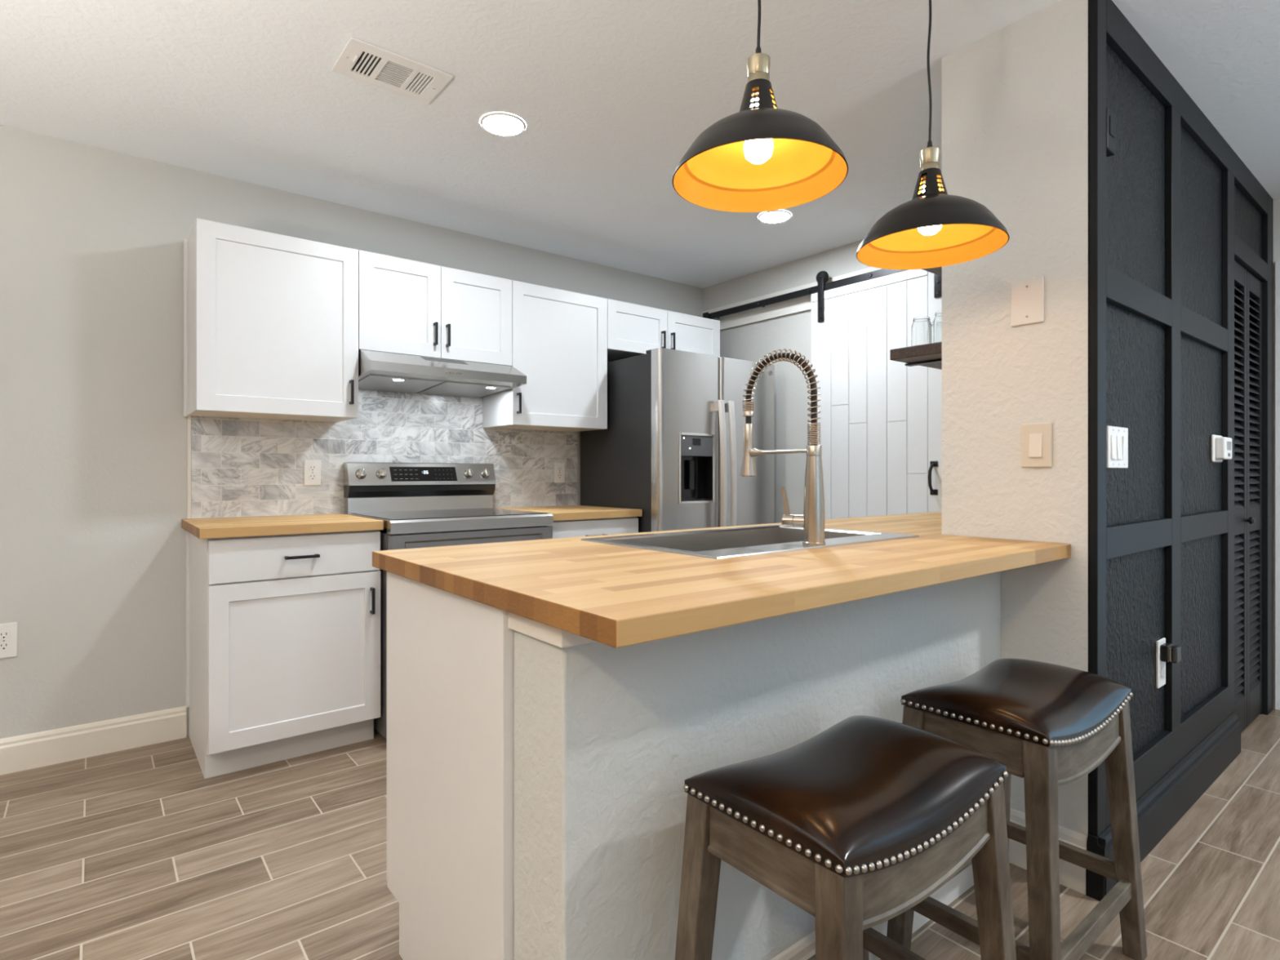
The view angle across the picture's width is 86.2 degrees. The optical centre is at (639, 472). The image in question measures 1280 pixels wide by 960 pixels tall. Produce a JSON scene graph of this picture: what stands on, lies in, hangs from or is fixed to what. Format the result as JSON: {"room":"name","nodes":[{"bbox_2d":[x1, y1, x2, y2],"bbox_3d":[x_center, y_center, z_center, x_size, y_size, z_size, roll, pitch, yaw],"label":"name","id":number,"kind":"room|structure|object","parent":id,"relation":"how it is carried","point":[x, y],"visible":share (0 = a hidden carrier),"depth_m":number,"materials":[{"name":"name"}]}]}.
{"room":"kitchen","nodes":[
{"label":"kitchen","id":0,"kind":"room"},
{"bbox_2d":[0,124,702,738],"bbox_3d":[-1.849,-0.087,3.042,8.250,2.415,0.130,0,0,-39],"label":"wall","id":1,"kind":"structure","parent":0,"point":[93,424],"depth_m":2.80,"materials":[{"name":"beige paint"}]},
{"bbox_2d":[0,622,17,658],"bbox_3d":[-2.369,0.626,2.548,0.074,0.128,0.009,0,0,-39],"label":"wall outlet","id":2,"kind":"object","parent":1,"relation":"attached to","point":[8,631],"visible":1,"depth_m":2.56,"materials":[{"name":"white plastic"}]},
{"bbox_2d":[0,631,9,639],"bbox_3d":[-2.368,0.606,2.546,0.033,0.033,0.003,0,0,-39],"label":"socket","id":3,"kind":"object","parent":2,"relation":"attached to","point":[4,635],"depth_m":2.55,"materials":[{"name":"white plastic"}]},
{"bbox_2d":[0,641,9,650],"bbox_3d":[-2.368,0.646,2.546,0.033,0.033,0.003,0,0,-39],"label":"socket","id":4,"kind":"object","parent":2,"relation":"attached to","point":[4,646],"depth_m":2.55,"materials":[{"name":"white plastic"}]},
{"bbox_2d":[0,706,186,775],"bbox_3d":[-3.477,1.055,1.658,3.978,0.130,0.016,0,0,-39],"label":"baseboard","id":5,"kind":"structure","parent":1,"relation":"attached to","point":[51,747],"depth_m":2.70,"materials":[{"name":"beige paint"}]},
{"bbox_2d":[186,415,191,518],"bbox_3d":[-1.917,-0.025,2.909,0.013,0.441,0.010,0,0,-39],"label":"trim","id":6,"kind":"structure","parent":1,"relation":"attached to","point":[188,417],"depth_m":2.90,"materials":[{"name":"white paint"}]},
{"bbox_2d":[183,217,358,422],"bbox_3d":[-1.574,-0.613,2.938,0.614,0.747,0.372,0,0,-39],"label":"upper cabinet","id":7,"kind":"object","parent":1,"relation":"attached to","point":[271,320],"visible":1,"depth_m":2.81,"materials":[{"name":"white paint"}]},
{"bbox_2d":[303,460,320,485],"bbox_3d":[-1.534,0.000,3.204,0.072,0.118,0.009,0,0,-39],"label":"wall outlet","id":8,"kind":"object","parent":1,"relation":"attached to","point":[312,468],"visible":1,"depth_m":3.20,"materials":[{"name":"white plastic"}]},
{"bbox_2d":[308,465,316,471],"bbox_3d":[-1.532,-0.021,3.202,0.033,0.033,0.003,0,0,-39],"label":"socket","id":9,"kind":"object","parent":8,"relation":"attached to","point":[311,468],"depth_m":3.20,"materials":[{"name":"white plastic"}]},
{"bbox_2d":[308,473,316,480],"bbox_3d":[-1.532,0.021,3.202,0.033,0.033,0.003,0,0,-39],"label":"socket","id":10,"kind":"object","parent":8,"relation":"attached to","point":[312,477],"depth_m":3.20,"materials":[{"name":"white plastic"}]},
{"bbox_2d":[358,249,511,365],"bbox_3d":[-1.040,-0.763,3.366,0.751,0.438,0.372,0,0,-39],"label":"upper cabinet","id":11,"kind":"object","parent":1,"relation":"attached to","point":[408,307],"visible":0.95,"depth_m":3.22,"materials":[{"name":"white paint"}]},
{"bbox_2d":[358,349,526,398],"bbox_3d":[-1.000,-0.473,3.316,0.745,0.137,0.498,0,0,-39],"label":"range hood","id":12,"kind":"object","parent":1,"relation":"attached to","point":[377,371],"visible":1,"depth_m":3.19,"materials":[{"name":"metal"}]},
{"bbox_2d":[391,378,405,381],"bbox_3d":[-1.101,-0.424,3.119,0.062,0.006,0.062,0,0,-39],"label":"lamp","id":13,"kind":"object","parent":12,"relation":"on","point":[393,380],"depth_m":3.11,"materials":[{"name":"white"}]},
{"bbox_2d":[483,280,607,431],"bbox_3d":[-0.512,-0.614,3.788,0.595,0.736,0.372,0,0,-39],"label":"upper cabinet","id":14,"kind":"object","parent":1,"relation":"attached to","point":[559,337],"visible":0.95,"depth_m":3.67,"materials":[{"name":"white paint"}]},
{"bbox_2d":[554,462,564,482],"bbox_3d":[-0.477,0.000,4.050,0.072,0.118,0.009,0,0,-39],"label":"wall outlet","id":15,"kind":"object","parent":1,"relation":"attached to","point":[559,468],"visible":1,"depth_m":4.05,"materials":[{"name":"white plastic"}]},
{"bbox_2d":[557,466,562,471],"bbox_3d":[-0.475,-0.021,4.048,0.033,0.033,0.003,0,0,-39],"label":"socket","id":16,"kind":"object","parent":15,"relation":"attached to","point":[559,468],"depth_m":4.05,"materials":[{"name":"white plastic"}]},
{"bbox_2d":[557,473,562,479],"bbox_3d":[-0.475,0.021,4.048,0.033,0.033,0.003,0,0,-39],"label":"socket","id":17,"kind":"object","parent":15,"relation":"attached to","point":[559,475],"depth_m":4.05,"materials":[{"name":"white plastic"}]},
{"bbox_2d":[607,298,719,361],"bbox_3d":[0.071,-0.841,4.255,0.896,0.282,0.372,0,0,-39],"label":"upper cabinet","id":18,"kind":"object","parent":1,"relation":"attached to","point":[633,329],"visible":0.73,"depth_m":4.08,"materials":[{"name":"white paint"}]},
{"bbox_2d":[0,0,1279,288],"bbox_3d":[0.366,-1.345,0.274,8.250,0.100,7.220,0,0,-39],"label":"ceiling","id":19,"kind":"structure","parent":0,"point":[610,96],"depth_m":2.35,"materials":[{"name":"paint"}]},
{"bbox_2d":[331,36,453,104],"bbox_3d":[-0.798,-1.287,2.208,0.317,0.016,0.212,0,0,-39],"label":"ceiling vent","id":20,"kind":"object","parent":19,"relation":"in","point":[361,60],"visible":1,"depth_m":2.20,"materials":[{"name":"white plastic"}]},
{"bbox_2d":[480,111,525,136],"bbox_3d":[-0.508,-1.291,2.539,0.168,0.007,0.168,0,0,-39],"label":"recessed light","id":21,"kind":"object","parent":19,"relation":"in","point":[500,123],"visible":1,"depth_m":2.52,"materials":[{"name":"white plastic"}]},
{"bbox_2d":[672,0,848,212],"bbox_3d":[0.250,-0.956,1.442,0.363,0.677,0.363,0,0,-39],"label":"pendant lamp","id":22,"kind":"object","parent":19,"relation":"hanging from","point":[762,156],"visible":1,"depth_m":1.50,"materials":[{"name":"black metal"}]},
{"bbox_2d":[751,86,759,96],"bbox_3d":[0.250,-0.798,1.442,0.033,0.032,0.033,0,0,-39],"label":"bulb socket","id":23,"kind":"object","parent":22,"relation":"attached to","point":[755,89],"depth_m":1.43,"materials":[{"name":"gold plastic"}]},
{"bbox_2d":[757,209,791,222],"bbox_3d":[0.680,-1.291,3.451,0.168,0.007,0.168,0,0,-39],"label":"recessed light","id":24,"kind":"object","parent":19,"relation":"in","point":[777,215],"visible":0.98,"depth_m":3.44,"materials":[{"name":"white plastic"}]},
{"bbox_2d":[856,0,1009,269],"bbox_3d":[0.749,-0.936,1.769,0.363,0.716,0.363,0,0,-39],"label":"pendant lamp","id":25,"kind":"object","parent":19,"relation":"hanging from","point":[935,228],"visible":1,"depth_m":1.77,"materials":[{"name":"black metal"}]},
{"bbox_2d":[0,708,1279,959],"bbox_3d":[0.366,1.170,0.274,8.250,0.100,7.220,0,0,-39],"label":"floor","id":26,"kind":"structure","parent":0,"point":[131,854],"depth_m":1.93,"materials":[{"name":"brown wood"}]},
{"bbox_2d":[185,529,380,778],"bbox_3d":[-1.486,0.677,2.843,0.616,0.886,0.651,0,0,-39],"label":"base cabinet","id":27,"kind":"object","parent":26,"relation":"on","point":[282,632],"visible":0.94,"depth_m":2.61,"materials":[{"name":"white paint"}]},
{"bbox_2d":[181,513,383,538],"bbox_3d":[-1.491,0.214,2.840,0.636,0.038,0.628,0,0,-39],"label":"countertop","id":28,"kind":"structure","parent":27,"relation":"on","point":[260,526],"depth_m":2.66,"materials":[{"name":"brown wood"}]},
{"bbox_2d":[343,462,553,739],"bbox_3d":[-0.919,0.520,3.258,0.764,1.140,0.686,0,0,-39],"label":"range","id":29,"kind":"object","parent":26,"relation":"on","point":[419,504],"visible":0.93,"depth_m":3.25,"materials":[{"name":"grey metal"}]},
{"bbox_2d":[386,571,514,959],"bbox_3d":[0.605,0.675,2.271,2.682,0.890,0.663,0,0,-39],"label":"base cabinet","id":30,"kind":"object","parent":26,"relation":"on","point":[451,656],"visible":0.09,"depth_m":1.37,"materials":[{"name":"white paint"}]},
{"bbox_2d":[372,511,1071,648],"bbox_3d":[0.715,0.211,2.132,2.713,0.038,1.002,0,0,-39],"label":"countertop","id":31,"kind":"structure","parent":30,"relation":"on","point":[612,595],"depth_m":1.32,"materials":[{"name":"brown wood"}]},
{"bbox_2d":[580,524,919,559],"bbox_3d":[0.336,0.288,2.001,0.856,0.200,0.545,0,0,-39],"label":"sink","id":32,"kind":"object","parent":31,"relation":"in","point":[723,543],"visible":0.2,"depth_m":2.12,"materials":[{"name":"metal"}]},
{"bbox_2d":[740,348,825,544],"bbox_3d":[0.385,-0.077,1.890,0.071,0.529,0.284,0,0,-39],"label":"faucet","id":33,"kind":"object","parent":31,"relation":"on","point":[812,520],"visible":1,"depth_m":1.81,"materials":[{"name":"silver metal"}]},
{"bbox_2d":[547,516,638,538],"bbox_3d":[-0.413,0.677,3.702,0.573,0.886,0.651,0,0,-39],"label":"base cabinet","id":34,"kind":"object","parent":26,"relation":"on","point":[598,526],"visible":0.14,"depth_m":3.47,"materials":[{"name":"white paint"}]},
{"bbox_2d":[493,505,642,520],"bbox_3d":[-0.411,0.214,3.704,0.582,0.038,0.628,0,0,-39],"label":"countertop","id":35,"kind":"structure","parent":34,"relation":"on","point":[562,513],"depth_m":3.54,"materials":[{"name":"brown wood"}]},
{"bbox_2d":[580,347,774,532],"bbox_3d":[0.252,0.225,4.090,0.920,1.750,0.818,0,0,-39],"label":"refrigerator","id":36,"kind":"object","parent":26,"relation":"on","point":[670,449],"visible":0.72,"depth_m":3.76,"materials":[{"name":"silver metal"}]},
{"bbox_2d":[675,715,1016,959],"bbox_3d":[0.347,0.793,1.136,0.534,0.654,0.348,0,0,-39],"label":"bar stool","id":37,"kind":"object","parent":26,"relation":"on","point":[855,824],"visible":1,"depth_m":1.05,"materials":[{"name":"brown leather"}]},
{"bbox_2d":[684,715,1006,877],"bbox_3d":[0.347,0.509,1.136,0.466,0.084,0.304,0,0,-39],"label":"cushion","id":38,"kind":"object","parent":37,"relation":"on","point":[864,796],"depth_m":1.04,"materials":[{"name":"brown leather"}]},
{"bbox_2d":[886,657,1146,959],"bbox_3d":[0.858,0.793,1.552,0.534,0.654,0.348,0,0,-39],"label":"bar stool","id":39,"kind":"object","parent":26,"relation":"on","point":[1051,726],"visible":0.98,"depth_m":1.45,"materials":[{"name":"brown leather"}]},
{"bbox_2d":[901,657,1130,747],"bbox_3d":[0.858,0.509,1.552,0.466,0.084,0.304,0,0,-39],"label":"cushion","id":40,"kind":"object","parent":39,"relation":"on","point":[1006,703],"depth_m":1.46,"materials":[{"name":"brown leather"}]},
{"bbox_2d":[514,571,1000,959],"bbox_3d":[0.417,0.694,1.591,1.504,0.852,0.163,0,0,-39],"label":"wall","id":41,"kind":"structure","parent":0,"point":[607,739],"depth_m":1.19,"materials":[{"name":"grey paint"}]},
{"bbox_2d":[507,612,595,648],"bbox_3d":[0.417,0.249,1.584,1.514,0.038,0.174,0,0,-39],"label":"trim","id":42,"kind":"structure","parent":41,"relation":"on","point":[561,638],"depth_m":1.08,"materials":[{"name":"white paint"}]},
{"bbox_2d":[770,863,973,959],"bbox_3d":[0.472,1.044,1.521,1.474,0.152,0.015,0,0,-39],"label":"baseboard","id":43,"kind":"structure","parent":41,"relation":"attached to","point":[804,948],"depth_m":1.68,"materials":[{"name":"white paint"}]},
{"bbox_2d":[702,240,871,523],"bbox_3d":[1.233,-0.087,3.904,0.120,2.415,2.395,0,0,-39],"label":"wall","id":44,"kind":"structure","parent":0,"point":[752,341],"depth_m":4.22,"materials":[{"name":"beige paint"}]},
{"bbox_2d":[701,266,881,330],"bbox_3d":[1.041,-1.048,4.032,0.020,0.155,1.945,0,0,-39],"label":"trim","id":45,"kind":"structure","parent":44,"relation":"attached to","point":[802,304],"depth_m":4.29,"materials":[{"name":"white paint"}]},
{"bbox_2d":[702,268,942,519],"bbox_3d":[1.009,-0.028,3.964,0.115,2.256,1.840,0,0,-39],"label":"barn door","id":46,"kind":"structure","parent":44,"relation":"in","point":[880,420],"depth_m":3.65,"materials":[{"name":"white paint"}]},
{"bbox_2d":[942,0,1088,835],"bbox_3d":[1.970,-0.087,2.703,2.310,2.415,0.402,0,0,-39],"label":"wall","id":47,"kind":"structure","parent":0,"point":[1015,99],"depth_m":1.95,"materials":[{"name":"white paint"}]},
{"bbox_2d":[889,342,942,369],"bbox_3d":[1.309,-0.341,2.609,0.860,0.198,0.278,0,0,-39],"label":"wall shelf","id":48,"kind":"object","parent":47,"relation":"attached to","point":[929,355],"visible":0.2,"depth_m":2.40,"materials":[{"name":"brown wood"}]},
{"bbox_2d":[911,316,931,346],"bbox_3d":[0.998,-0.494,2.425,0.068,0.108,0.068,0,0,-39],"label":"glass jar","id":49,"kind":"object","parent":48,"relation":"on","point":[921,327],"visible":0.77,"depth_m":2.40,"materials":[{"name":"white"}]},
{"bbox_2d":[931,321,933,342],"bbox_3d":[1.122,-0.503,2.563,0.068,0.125,0.068,0,0,-39],"label":"glass jar","id":50,"kind":"object","parent":48,"relation":"on","point":[932,322],"visible":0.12,"depth_m":2.55,"materials":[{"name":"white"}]},
{"bbox_2d":[933,311,942,342],"bbox_3d":[1.050,-0.497,2.364,0.068,0.114,0.068,0,0,-39],"label":"glass jar","id":51,"kind":"object","parent":48,"relation":"on","point":[937,322],"visible":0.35,"depth_m":2.35,"materials":[{"name":"white"}]},
{"bbox_2d":[921,266,942,276],"bbox_3d":[1.309,-0.705,2.609,0.860,0.198,0.278,0,0,-39],"label":"wall shelf","id":52,"kind":"object","parent":47,"relation":"attached to","point":[938,270],"visible":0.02,"depth_m":2.59,"materials":[{"name":"brown wood"}]},
{"bbox_2d":[1011,275,1044,326],"bbox_3d":[1.097,-0.485,1.938,0.008,0.128,0.087,0,0,-39],"label":"blank wall plate","id":53,"kind":"object","parent":47,"relation":"attached to","point":[1027,295],"visible":1,"depth_m":1.94,"materials":[{"name":"white plastic"}]},
{"bbox_2d":[1021,422,1052,467],"bbox_3d":[1.110,-0.077,1.918,0.014,0.124,0.080,0,0,-39],"label":"light switch","id":54,"kind":"object","parent":47,"relation":"attached to","point":[1036,438],"visible":1,"depth_m":1.91,"materials":[{"name":"beige plastic"}]},
{"bbox_2d":[1008,807,1087,894],"bbox_3d":[1.119,1.044,1.905,0.015,0.152,0.222,0,0,-39],"label":"baseboard","id":55,"kind":"structure","parent":47,"relation":"attached to","point":[1072,876],"depth_m":1.86,"materials":[{"name":"white paint"}]},
{"bbox_2d":[1085,833,1106,901],"bbox_3d":[1.201,1.040,1.802,0.015,0.160,0.042,0,0,-39],"label":"trim","id":56,"kind":"structure","parent":47,"relation":"attached to","point":[1095,882],"depth_m":1.79,"materials":[{"name":"black paint"}]},
{"bbox_2d":[1089,0,1106,835],"bbox_3d":[1.228,-0.163,1.834,0.066,2.265,0.019,0,0,-39],"label":"trim","id":57,"kind":"structure","parent":47,"relation":"attached to","point":[1097,7],"depth_m":1.82,"materials":[{"name":"black paint"}]},
{"bbox_2d":[1106,264,1172,327],"bbox_3d":[1.488,-0.519,2.042,0.601,0.088,0.019,0,0,-39],"label":"trim","id":58,"kind":"structure","parent":47,"relation":"attached to","point":[1122,291],"depth_m":2.01,"materials":[{"name":"black paint"}]},
{"bbox_2d":[1106,518,1172,559],"bbox_3d":[1.488,0.192,2.042,0.601,0.087,0.019,0,0,-39],"label":"trim","id":59,"kind":"structure","parent":47,"relation":"attached to","point":[1126,539],"depth_m":2.01,"materials":[{"name":"black paint"}]},
{"bbox_2d":[1087,711,1240,895],"bbox_3d":[1.798,1.040,2.278,1.534,0.160,0.039,0,0,-39],"label":"baseboard","id":60,"kind":"structure","parent":47,"relation":"attached to","point":[1165,803],"depth_m":2.22,"materials":[{"name":"black paint"}]},
{"bbox_2d":[1106,681,1234,828],"bbox_3d":[1.821,0.906,2.308,1.453,0.128,0.019,0,0,-39],"label":"trim","id":61,"kind":"structure","parent":47,"relation":"attached to","point":[1153,761],"depth_m":2.27,"materials":[{"name":"black paint"}]},
{"bbox_2d":[1164,105,1180,731],"bbox_3d":[1.761,-0.176,2.261,0.099,2.037,0.019,0,0,-39],"label":"trim","id":62,"kind":"structure","parent":47,"relation":"attached to","point":[1172,117],"depth_m":2.24,"materials":[{"name":"black paint"}]},
{"bbox_2d":[1088,0,1262,833],"bbox_3d":[2.097,-0.087,2.544,2.310,2.415,0.003,0,0,-39],"label":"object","id":63,"kind":"object","parent":47,"relation":"attached to","point":[1135,174],"visible":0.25,"depth_m":2.17,"materials":[{"name":"black paint"}]},
{"bbox_2d":[1106,107,1115,156],"bbox_3d":[1.281,-0.932,1.873,0.066,0.112,0.024,0,0,-39],"label":"door chime","id":64,"kind":"object","parent":63,"relation":"attached to","point":[1110,116],"visible":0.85,"depth_m":1.86,"materials":[{"name":"black paint"}]},
{"bbox_2d":[1110,115,1115,137],"bbox_3d":[1.288,-0.943,1.864,0.036,0.050,0.002,0,0,-39],"label":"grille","id":65,"kind":"object","parent":64,"relation":"attached to","point":[1112,117],"depth_m":1.86,"materials":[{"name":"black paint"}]},
{"bbox_2d":[1106,426,1128,468],"bbox_3d":[1.360,-0.072,1.945,0.164,0.117,0.010,0,0,-39],"label":"light switch","id":66,"kind":"object","parent":63,"relation":"attached to","point":[1117,437],"visible":1,"depth_m":1.93,"materials":[{"name":"white plastic"}]},
{"bbox_2d":[1155,637,1165,688],"bbox_3d":[1.676,0.611,2.198,0.076,0.150,0.010,0,0,-39],"label":"wall outlet","id":67,"kind":"object","parent":63,"relation":"attached to","point":[1160,665],"visible":0.98,"depth_m":2.18,"materials":[{"name":"white plastic"}]},
{"bbox_2d":[1160,666,1164,676],"bbox_3d":[1.678,0.639,2.196,0.033,0.033,0.002,0,0,-39],"label":"socket","id":68,"kind":"object","parent":67,"relation":"attached to","point":[1162,668],"depth_m":2.19,"materials":[{"name":"white plastic"}]},
{"bbox_2d":[1160,642,1181,663],"bbox_3d":[1.692,0.575,2.181,0.054,0.052,0.043,0,0,-39],"label":"plug adapter","id":69,"kind":"object","parent":67,"relation":"attached to","point":[1170,652],"visible":1,"depth_m":2.17,"materials":[{"name":"black plastic"}]},
{"bbox_2d":[1210,434,1231,462],"bbox_3d":[2.229,-0.093,2.619,0.132,0.104,0.044,0,0,-39],"label":"thermostat","id":70,"kind":"object","parent":63,"relation":"attached to","point":[1220,446],"visible":1,"depth_m":2.59,"materials":[{"name":"white plastic"}]},
{"bbox_2d":[1106,0,1267,214],"bbox_3d":[2.073,-1.245,2.510,2.100,0.100,0.019,0,0,-39],"label":"trim","id":71,"kind":"structure","parent":47,"relation":"attached to","point":[1122,37],"depth_m":2.24,"materials":[{"name":"black paint"}]},
{"bbox_2d":[1180,304,1227,352],"bbox_3d":[2.052,-0.519,2.494,0.647,0.088,0.019,0,0,-39],"label":"trim","id":72,"kind":"structure","parent":47,"relation":"attached to","point":[1193,326],"depth_m":2.46,"materials":[{"name":"black paint"}]},
{"bbox_2d":[1180,510,1227,542],"bbox_3d":[2.052,0.192,2.494,0.647,0.087,0.019,0,0,-39],"label":"trim","id":73,"kind":"structure","parent":47,"relation":"attached to","point":[1197,526],"depth_m":2.46,"materials":[{"name":"black paint"}]},
{"bbox_2d":[1222,168,1234,686],"bbox_3d":[2.346,-0.176,2.729,0.106,2.037,0.019,0,0,-39],"label":"trim","id":74,"kind":"structure","parent":47,"relation":"attached to","point":[1228,178],"depth_m":2.70,"materials":[{"name":"black paint"}]},
{"bbox_2d":[1234,260,1262,733],"bbox_3d":[2.635,0.113,2.968,0.632,1.985,0.058,0,0,-39],"label":"door","id":75,"kind":"structure","parent":47,"relation":"in","point":[1247,467],"depth_m":2.97,"materials":[{"name":"black paint"}]},
{"bbox_2d":[1234,259,1262,714],"bbox_3d":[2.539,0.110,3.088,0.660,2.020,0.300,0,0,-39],"label":"louver slats","id":76,"kind":"object","parent":75,"relation":"attached to","point":[1250,300],"depth_m":3.20,"materials":[{"name":"black paint"}]},
{"bbox_2d":[1234,233,1267,281],"bbox_3d":[2.640,-0.925,2.964,0.647,0.080,0.019,0,0,-39],"label":"trim","id":77,"kind":"structure","parent":47,"relation":"attached to","point":[1244,255],"depth_m":2.94,"materials":[{"name":"black paint"}]},
{"bbox_2d":[1262,193,1273,715],"bbox_3d":[2.942,-0.087,3.205,0.125,2.415,0.019,0,0,-39],"label":"trim","id":78,"kind":"structure","parent":47,"relation":"attached to","point":[1268,219],"depth_m":3.17,"materials":[{"name":"black paint"}]},
{"bbox_2d":[1273,199,1279,708],"bbox_3d":[4.202,-0.087,1.858,0.120,2.415,4.700,0,0,-39],"label":"wall","id":79,"kind":"structure","parent":0,"point":[1276,202],"depth_m":3.25,"materials":[{"name":"white paint"}]},
{"bbox_2d":[1275,260,1279,710],"bbox_3d":[3.281,0.060,2.898,0.018,2.120,0.875,0,0,-39],"label":"trim","id":80,"kind":"structure","parent":79,"relation":"attached to","point":[1277,263],"depth_m":3.23,"materials":[{"name":"white paint"}]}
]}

